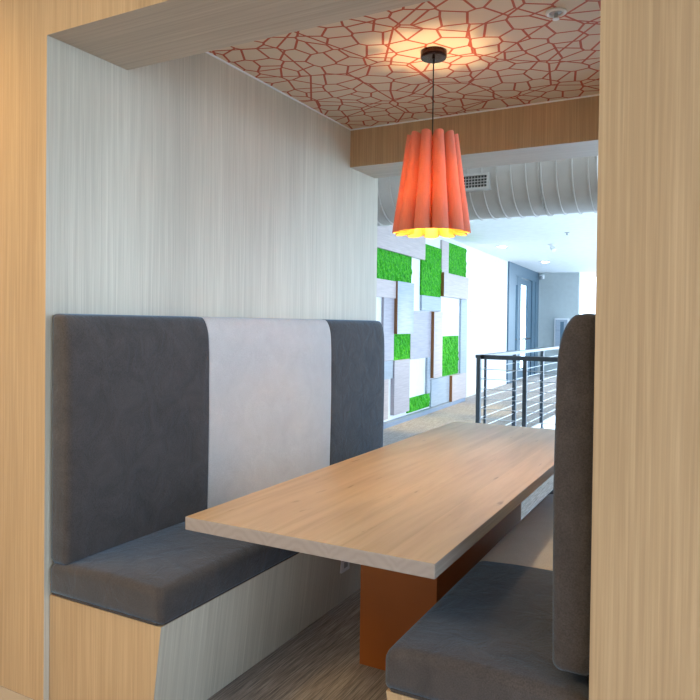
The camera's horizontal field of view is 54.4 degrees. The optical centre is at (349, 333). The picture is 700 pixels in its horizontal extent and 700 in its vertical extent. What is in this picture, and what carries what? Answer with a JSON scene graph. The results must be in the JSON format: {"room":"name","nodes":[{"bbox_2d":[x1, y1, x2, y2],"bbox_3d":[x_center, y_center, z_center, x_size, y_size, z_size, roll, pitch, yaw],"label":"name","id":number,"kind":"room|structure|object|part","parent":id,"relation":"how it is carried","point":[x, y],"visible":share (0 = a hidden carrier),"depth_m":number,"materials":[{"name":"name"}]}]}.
{"room":"office booth seating area","nodes":[
{"label":"office booth seating area","id":0,"kind":"room"},
{"bbox_2d":[0,0,377,699],"bbox_3d":[-0.725,-0.325,3.783,0.620,3.300,2.697,1,1,28],"label":"wall","id":1,"kind":"structure","parent":0,"point":[194,186],"depth_m":2.77,"materials":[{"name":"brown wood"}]},
{"bbox_2d":[205,52,598,130],"bbox_3d":[0.380,-1.306,3.158,1.883,0.008,1.906,1,1,28],"label":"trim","id":2,"kind":"structure","parent":1,"relation":"attached to","point":[209,53],"depth_m":3.92,"materials":[{"name":"white plastic"}]},
{"bbox_2d":[47,0,430,69],"bbox_3d":[-0.161,-1.499,2.150,1.883,0.890,0.378,1,1,28],"label":"ceiling beam","id":3,"kind":"structure","parent":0,"point":[126,34],"depth_m":2.34,"materials":[{"name":"brown wood"}]},
{"bbox_2d":[0,374,556,699],"bbox_3d":[2.951,1.342,7.623,9.000,0.060,24.200,1,1,28],"label":"floor","id":4,"kind":"structure","parent":0,"point":[322,661],"depth_m":2.90,"materials":[{"name":"carpet"}]},
{"bbox_2d":[49,314,383,699],"bbox_3d":[-0.228,0.628,3.502,0.551,1.415,2.642,1,1,28],"label":"bench","id":5,"kind":"object","parent":4,"relation":"on","point":[158,422],"visible":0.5,"depth_m":2.71,"materials":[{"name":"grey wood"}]},
{"bbox_2d":[51,314,208,564],"bbox_3d":[-0.864,0.378,2.784,0.101,0.909,0.767,1,1,28],"label":"cushion","id":6,"kind":"object","parent":5,"relation":"on","point":[130,393],"depth_m":2.66,"materials":[{"name":"grey fabric"}]},
{"bbox_2d":[51,521,297,623],"bbox_3d":[-0.626,0.880,2.771,0.549,0.134,0.972,1,1,28],"label":"seat cushion","id":7,"kind":"object","parent":5,"relation":"on","point":[167,572],"depth_m":2.44,"materials":[{"name":"grey fabric"}]},
{"bbox_2d":[202,317,330,508],"bbox_3d":[-0.418,0.371,3.610,0.101,0.909,1.110,1,1,28],"label":"cushion","id":8,"kind":"object","parent":5,"relation":"on","point":[269,379],"depth_m":3.48,"materials":[{"name":"grey fabric"}]},
{"bbox_2d":[340,561,349,573],"bbox_3d":[-0.028,1.112,3.378,0.016,0.125,0.083,1,1,28],"label":"power outlet","id":9,"kind":"object","parent":5,"relation":"attached to","point":[344,566],"depth_m":3.36,"materials":[{"name":"white plastic"}]},
{"bbox_2d":[322,319,383,464],"bbox_3d":[0.024,0.364,4.428,0.101,0.909,0.750,1,1,28],"label":"cushion","id":10,"kind":"object","parent":5,"relation":"on","point":[356,401],"depth_m":4.35,"materials":[{"name":"grey fabric"}]},
{"bbox_2d":[185,421,554,670],"bbox_3d":[0.467,0.977,3.236,0.888,0.741,2.655,1,1,28],"label":"dining table","id":11,"kind":"object","parent":4,"relation":"on","point":[417,513],"visible":0.77,"depth_m":2.66,"materials":[{"name":"brown wood"}]},
{"bbox_2d":[386,313,594,699],"bbox_3d":[0.946,0.648,2.868,0.539,1.422,2.604,1,1,28],"label":"bench","id":12,"kind":"object","parent":4,"relation":"on","point":[516,626],"visible":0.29,"depth_m":1.76,"materials":[{"name":"grey fabric"}]},
{"bbox_2d":[386,561,588,699],"bbox_3d":[0.515,0.904,2.082,0.537,0.134,0.809,1,1,28],"label":"seat cushion","id":13,"kind":"object","parent":12,"relation":"on","point":[490,636],"depth_m":1.85,"materials":[{"name":"grey fabric"}]},
{"bbox_2d":[479,494,552,570],"bbox_3d":[0.984,0.897,2.951,0.537,0.134,1.165,1,1,28],"label":"seat cushion","id":14,"kind":"object","parent":12,"relation":"on","point":[529,544],"depth_m":2.72,"materials":[{"name":"grey fabric"}]},
{"bbox_2d":[553,313,594,675],"bbox_3d":[0.699,0.385,1.942,0.099,0.874,0.695,1,1,28],"label":"cushion","id":15,"kind":"object","parent":12,"relation":"on","point":[574,411],"depth_m":1.63,"materials":[{"name":"grey fabric"}]},
{"bbox_2d":[532,415,554,428],"bbox_3d":[6.711,1.569,11.693,5.240,0.554,13.070,1,1,28],"label":"trim","id":16,"kind":"structure","parent":4,"relation":"attached to","point":[551,420],"depth_m":10.20,"materials":[{"name":"white paint"}]},
{"bbox_2d":[475,346,558,427],"bbox_3d":[4.918,0.882,10.450,3.230,1.342,9.250,1,1,28],"label":"guard railing","id":17,"kind":"object","parent":16,"relation":"attached to","point":[498,355],"visible":0.3,"depth_m":7.16,"materials":[{"name":"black metal"}]},
{"bbox_3d":[1.349,0.906,7.177,0.044,1.307,0.044,1,1,28],"label":"post","id":18,"kind":"part","parent":17,"relation":"part of","materials":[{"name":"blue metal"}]},
{"bbox_3d":[1.461,0.774,7.380,0.024,1.047,0.025,1,1,28],"label":"post","id":19,"kind":"part","parent":17,"relation":"part of","materials":[{"name":"blue metal"}]},
{"bbox_3d":[2.034,0.895,8.445,0.044,1.307,0.044,1,1,28],"label":"post","id":20,"kind":"part","parent":17,"relation":"part of","materials":[{"name":"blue metal"}]},
{"bbox_3d":[3.553,0.201,11.193,0.100,0.035,9.230,1,1,28],"label":"rail","id":21,"kind":"part","parent":17,"relation":"part of","materials":[{"name":"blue metal"}]},
{"bbox_3d":[2.778,0.268,6.401,3.170,0.045,0.060,1,1,28],"label":"rail","id":22,"kind":"part","parent":17,"relation":"part of","materials":[{"name":"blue metal"}]},
{"bbox_3d":[1.777,0.840,6.946,0.040,1.137,0.040,1,1,28],"label":"post","id":23,"kind":"part","parent":17,"relation":"part of","materials":[{"name":"blue metal"}]},
{"bbox_3d":[2.746,0.884,9.764,0.044,1.307,0.044,1,1,28],"label":"post","id":24,"kind":"part","parent":17,"relation":"part of","materials":[{"name":"blue metal"}]},
{"bbox_2d":[209,0,600,128],"bbox_3d":[0.380,-1.335,3.158,1.883,0.050,1.906,1,1,28],"label":"ceiling","id":25,"kind":"structure","parent":0,"point":[368,70],"depth_m":3.26,"materials":[{"name":"beige paint"}]},
{"bbox_2d":[392,46,470,237],"bbox_3d":[0.381,-0.889,3.166,0.360,0.842,0.361,1,1,28],"label":"pendant lamp","id":26,"kind":"object","parent":25,"relation":"hanging from","point":[431,200],"visible":1,"depth_m":3.06,"materials":[{"name":"orange fabric"}]},
{"bbox_3d":[0.379,-0.695,3.169,0.361,0.455,0.362,1,1,28],"label":"lamp shade","id":27,"kind":"part","parent":26,"relation":"part of","materials":[{"name":"orange fabric"}]},
{"bbox_3d":[0.385,-1.028,3.164,0.006,0.463,0.006,1,1,28],"label":"cord","id":28,"kind":"part","parent":26,"relation":"part of","materials":[{"name":"black rubber"}]},
{"bbox_2d":[545,7,566,20],"bbox_3d":[0.830,-1.282,2.748,0.084,0.032,0.084,1,1,28],"label":"sprinkler","id":29,"kind":"object","parent":25,"relation":"attached to","point":[555,13],"visible":1,"depth_m":2.74,"materials":[{"name":"white plastic"}]},
{"bbox_2d":[439,235,507,390],"bbox_3d":[1.056,-0.609,10.829,0.180,3.700,12.060,1,1,26],"label":"wall","id":30,"kind":"structure","parent":0,"point":[487,274],"depth_m":14.39,"materials":[{"name":"white paint"}]},
{"bbox_2d":[376,225,468,428],"bbox_3d":[0.877,-0.169,10.065,0.168,2.840,5.920,1,1,26],"label":"wall art","id":31,"kind":"object","parent":30,"relation":"attached to","point":[422,296],"visible":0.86,"depth_m":10.45,"materials":[{"name":"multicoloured wood"}]},
{"bbox_3d":[0.119,-0.599,8.401,0.057,0.235,2.272,1,1,26],"label":"wood panel","id":32,"kind":"part","parent":31,"relation":"part of","materials":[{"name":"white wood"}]},
{"bbox_3d":[0.400,0.887,9.072,0.035,0.546,0.500,1,1,26],"label":"wood panel","id":33,"kind":"part","parent":31,"relation":"part of","materials":[{"name":"white wood"}]},
{"bbox_3d":[0.513,-0.064,9.271,0.035,0.852,0.372,1,1,26],"label":"wood panel","id":34,"kind":"part","parent":31,"relation":"part of","materials":[{"name":"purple wood"}]},
{"bbox_3d":[0.439,0.490,9.136,0.035,0.247,0.656,1,1,26],"label":"wood panel","id":35,"kind":"part","parent":31,"relation":"part of","materials":[{"name":"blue wood"}]},
{"bbox_3d":[0.353,-0.922,8.881,0.052,0.398,2.545,1,1,26],"label":"moss panel","id":36,"kind":"part","parent":31,"relation":"part of","materials":[{"name":"green plant"}]},
{"bbox_3d":[0.717,0.745,9.702,0.057,0.759,0.597,1,1,26],"label":"wood panel","id":37,"kind":"part","parent":31,"relation":"part of","materials":[{"name":"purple wood"}]},
{"bbox_3d":[0.387,-1.351,8.929,0.057,0.455,3.467,1,1,26],"label":"wood panel","id":38,"kind":"part","parent":31,"relation":"part of","materials":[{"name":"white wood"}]},
{"bbox_3d":[0.742,0.180,9.736,0.052,0.364,0.655,1,1,26],"label":"moss panel","id":39,"kind":"part","parent":31,"relation":"part of","materials":[{"name":"green plant"}]},
{"bbox_3d":[0.758,-0.369,9.713,0.083,0.732,0.643,1,1,26],"label":"wood panel","id":40,"kind":"part","parent":31,"relation":"part of","materials":[{"name":"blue wood"}]},
{"bbox_3d":[1.056,1.052,10.425,0.054,0.212,0.965,1,1,26],"label":"moss panel","id":41,"kind":"part","parent":31,"relation":"part of","materials":[{"name":"green plant"}]},
{"bbox_3d":[1.077,0.013,10.450,0.035,0.718,0.925,1,1,26],"label":"wood panel","id":42,"kind":"part","parent":31,"relation":"part of","materials":[{"name":"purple wood"}]},
{"bbox_3d":[0.811,1.220,9.981,0.168,0.062,5.690,1,1,26],"label":"rail","id":43,"kind":"part","parent":31,"relation":"part of","materials":[{"name":"blue stone"}]},
{"bbox_3d":[1.234,0.654,10.805,0.035,0.571,0.150,1,1,26],"label":"wood panel","id":44,"kind":"part","parent":31,"relation":"part of","materials":[{"name":"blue wood"}]},
{"bbox_3d":[1.289,-0.484,10.873,0.035,0.231,0.940,1,1,26],"label":"wood panel","id":45,"kind":"part","parent":31,"relation":"part of","materials":[{"name":"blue wood"}]},
{"bbox_3d":[1.300,-1.001,10.854,0.054,0.800,0.942,1,1,26],"label":"moss panel","id":46,"kind":"part","parent":31,"relation":"part of","materials":[{"name":"green plant"}]},
{"bbox_3d":[1.393,0.172,11.062,0.083,1.060,0.440,1,1,26],"label":"wood panel","id":47,"kind":"part","parent":31,"relation":"part of","materials":[{"name":"brown wood"}]},
{"bbox_3d":[1.494,0.947,11.359,0.035,0.445,0.970,1,1,26],"label":"wood panel","id":48,"kind":"part","parent":31,"relation":"part of","materials":[{"name":"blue wood"}]},
{"bbox_3d":[1.590,-1.293,11.470,0.035,0.538,0.370,1,1,26],"label":"wood panel","id":49,"kind":"part","parent":31,"relation":"part of","materials":[{"name":"white wood"}]},
{"bbox_3d":[1.722,0.373,11.794,0.052,0.675,1.020,1,1,26],"label":"moss panel","id":50,"kind":"part","parent":31,"relation":"part of","materials":[{"name":"green plant"}]},
{"bbox_3d":[1.841,-0.830,11.958,0.083,0.396,1.500,1,1,26],"label":"wood panel","id":51,"kind":"part","parent":31,"relation":"part of","materials":[{"name":"white wood"}]},
{"bbox_3d":[1.921,0.942,12.195,0.083,0.449,0.894,1,1,26],"label":"wood panel","id":52,"kind":"part","parent":31,"relation":"part of","materials":[{"name":"white wood"}]},
{"bbox_3d":[1.911,-1.300,12.121,0.052,0.536,1.080,1,1,26],"label":"moss panel","id":53,"kind":"part","parent":31,"relation":"part of","materials":[{"name":"green plant"}]},
{"bbox_3d":[2.081,0.050,12.550,0.035,1.376,0.400,1,1,26],"label":"wood panel","id":54,"kind":"part","parent":31,"relation":"part of","materials":[{"name":"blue wood"}]},
{"bbox_2d":[465,380,506,397],"bbox_3d":[2.905,1.154,14.533,0.018,0.110,3.790,1,1,26],"label":"baseboard","id":55,"kind":"structure","parent":30,"relation":"attached to","point":[471,392],"depth_m":14.64,"materials":[{"name":"white paint"}]},
{"bbox_2d":[506,261,538,383],"bbox_3d":[4.565,-0.283,17.994,0.172,2.920,3.890,1,1,26],"label":"door","id":56,"kind":"structure","parent":30,"relation":"in","point":[523,283],"depth_m":17.88,"materials":[{"name":"blue metal"}]},
{"bbox_3d":[4.588,-0.199,18.083,0.010,2.190,0.870,1,1,26],"label":"glass pane","id":57,"kind":"part","parent":56,"relation":"part of","materials":[{"name":"white"}]},
{"bbox_3d":[4.609,-0.145,18.129,0.100,2.640,2.690,1,1,26],"label":"frame","id":58,"kind":"part","parent":56,"relation":"part of","materials":[{"name":"blue metal"}]},
{"bbox_2d":[350,96,598,177],"bbox_3d":[0.922,-1.516,4.156,1.883,0.890,0.368,1,1,28],"label":"wall","id":59,"kind":"structure","parent":0,"point":[567,129],"depth_m":4.01,"materials":[{"name":"brown wood"}]},
{"bbox_2d":[450,212,596,276],"bbox_3d":[6.812,-1.697,13.298,9.700,0.100,14.100,1,1,28],"label":"ceiling","id":60,"kind":"structure","parent":0,"point":[528,238],"depth_m":12.24,"materials":[{"name":"white paint"}]},
{"bbox_2d":[548,244,555,251],"bbox_3d":[3.757,-1.593,12.669,0.161,0.161,0.169,1,1,28],"label":"ceiling spotlight","id":61,"kind":"object","parent":60,"relation":"attached to","point":[552,248],"visible":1,"depth_m":12.61,"materials":[{"name":"white plastic"}]},
{"bbox_2d":[538,272,579,374],"bbox_3d":[5.991,-0.430,19.605,1.150,3.200,0.200,1,1,28],"label":"wall","id":62,"kind":"structure","parent":0,"point":[559,293],"depth_m":19.57,"materials":[{"name":"grey paint"}]},
{"bbox_2d":[554,318,568,349],"bbox_3d":[6.025,0.003,19.409,0.400,0.900,0.119,1,1,28],"label":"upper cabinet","id":63,"kind":"object","parent":62,"relation":"attached to","point":[560,324],"visible":0.62,"depth_m":19.40,"materials":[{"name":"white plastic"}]},
{"bbox_3d":[6.002,0.004,19.366,0.330,0.820,0.015,1,1,28],"label":"cabinet door","id":64,"kind":"part","parent":63,"relation":"part of","materials":[{"name":"blue wood"}]},
{"bbox_2d":[589,0,699,699],"bbox_3d":[1.487,-0.281,2.563,0.667,3.300,2.652,1,1,28],"label":"wall","id":65,"kind":"structure","parent":0,"point":[645,601],"depth_m":1.51,"materials":[{"name":"brown wood"}]},
{"bbox_3d":[2.634,-2.021,5.544,9.700,0.680,3.710,1,1,28],"label":"ceiling","id":66,"kind":"structure","parent":0,"visible":0},
{"bbox_2d":[377,156,597,226],"bbox_3d":[0.958,-1.702,6.735,2.952,1.195,0.882,1,1,28],"label":"air duct","id":67,"kind":"object","parent":66,"relation":"hanging from","point":[564,186],"visible":0.34,"depth_m":6.08,"materials":[{"name":"metal"}]},
{"bbox_2d":[463,172,490,191],"bbox_3d":[1.130,-1.376,6.197,0.295,0.145,0.090,1,1,28],"label":"vent grille","id":68,"kind":"object","parent":67,"relation":"attached to","point":[473,181],"depth_m":6.15,"materials":[{"name":"white metal"}]}
]}

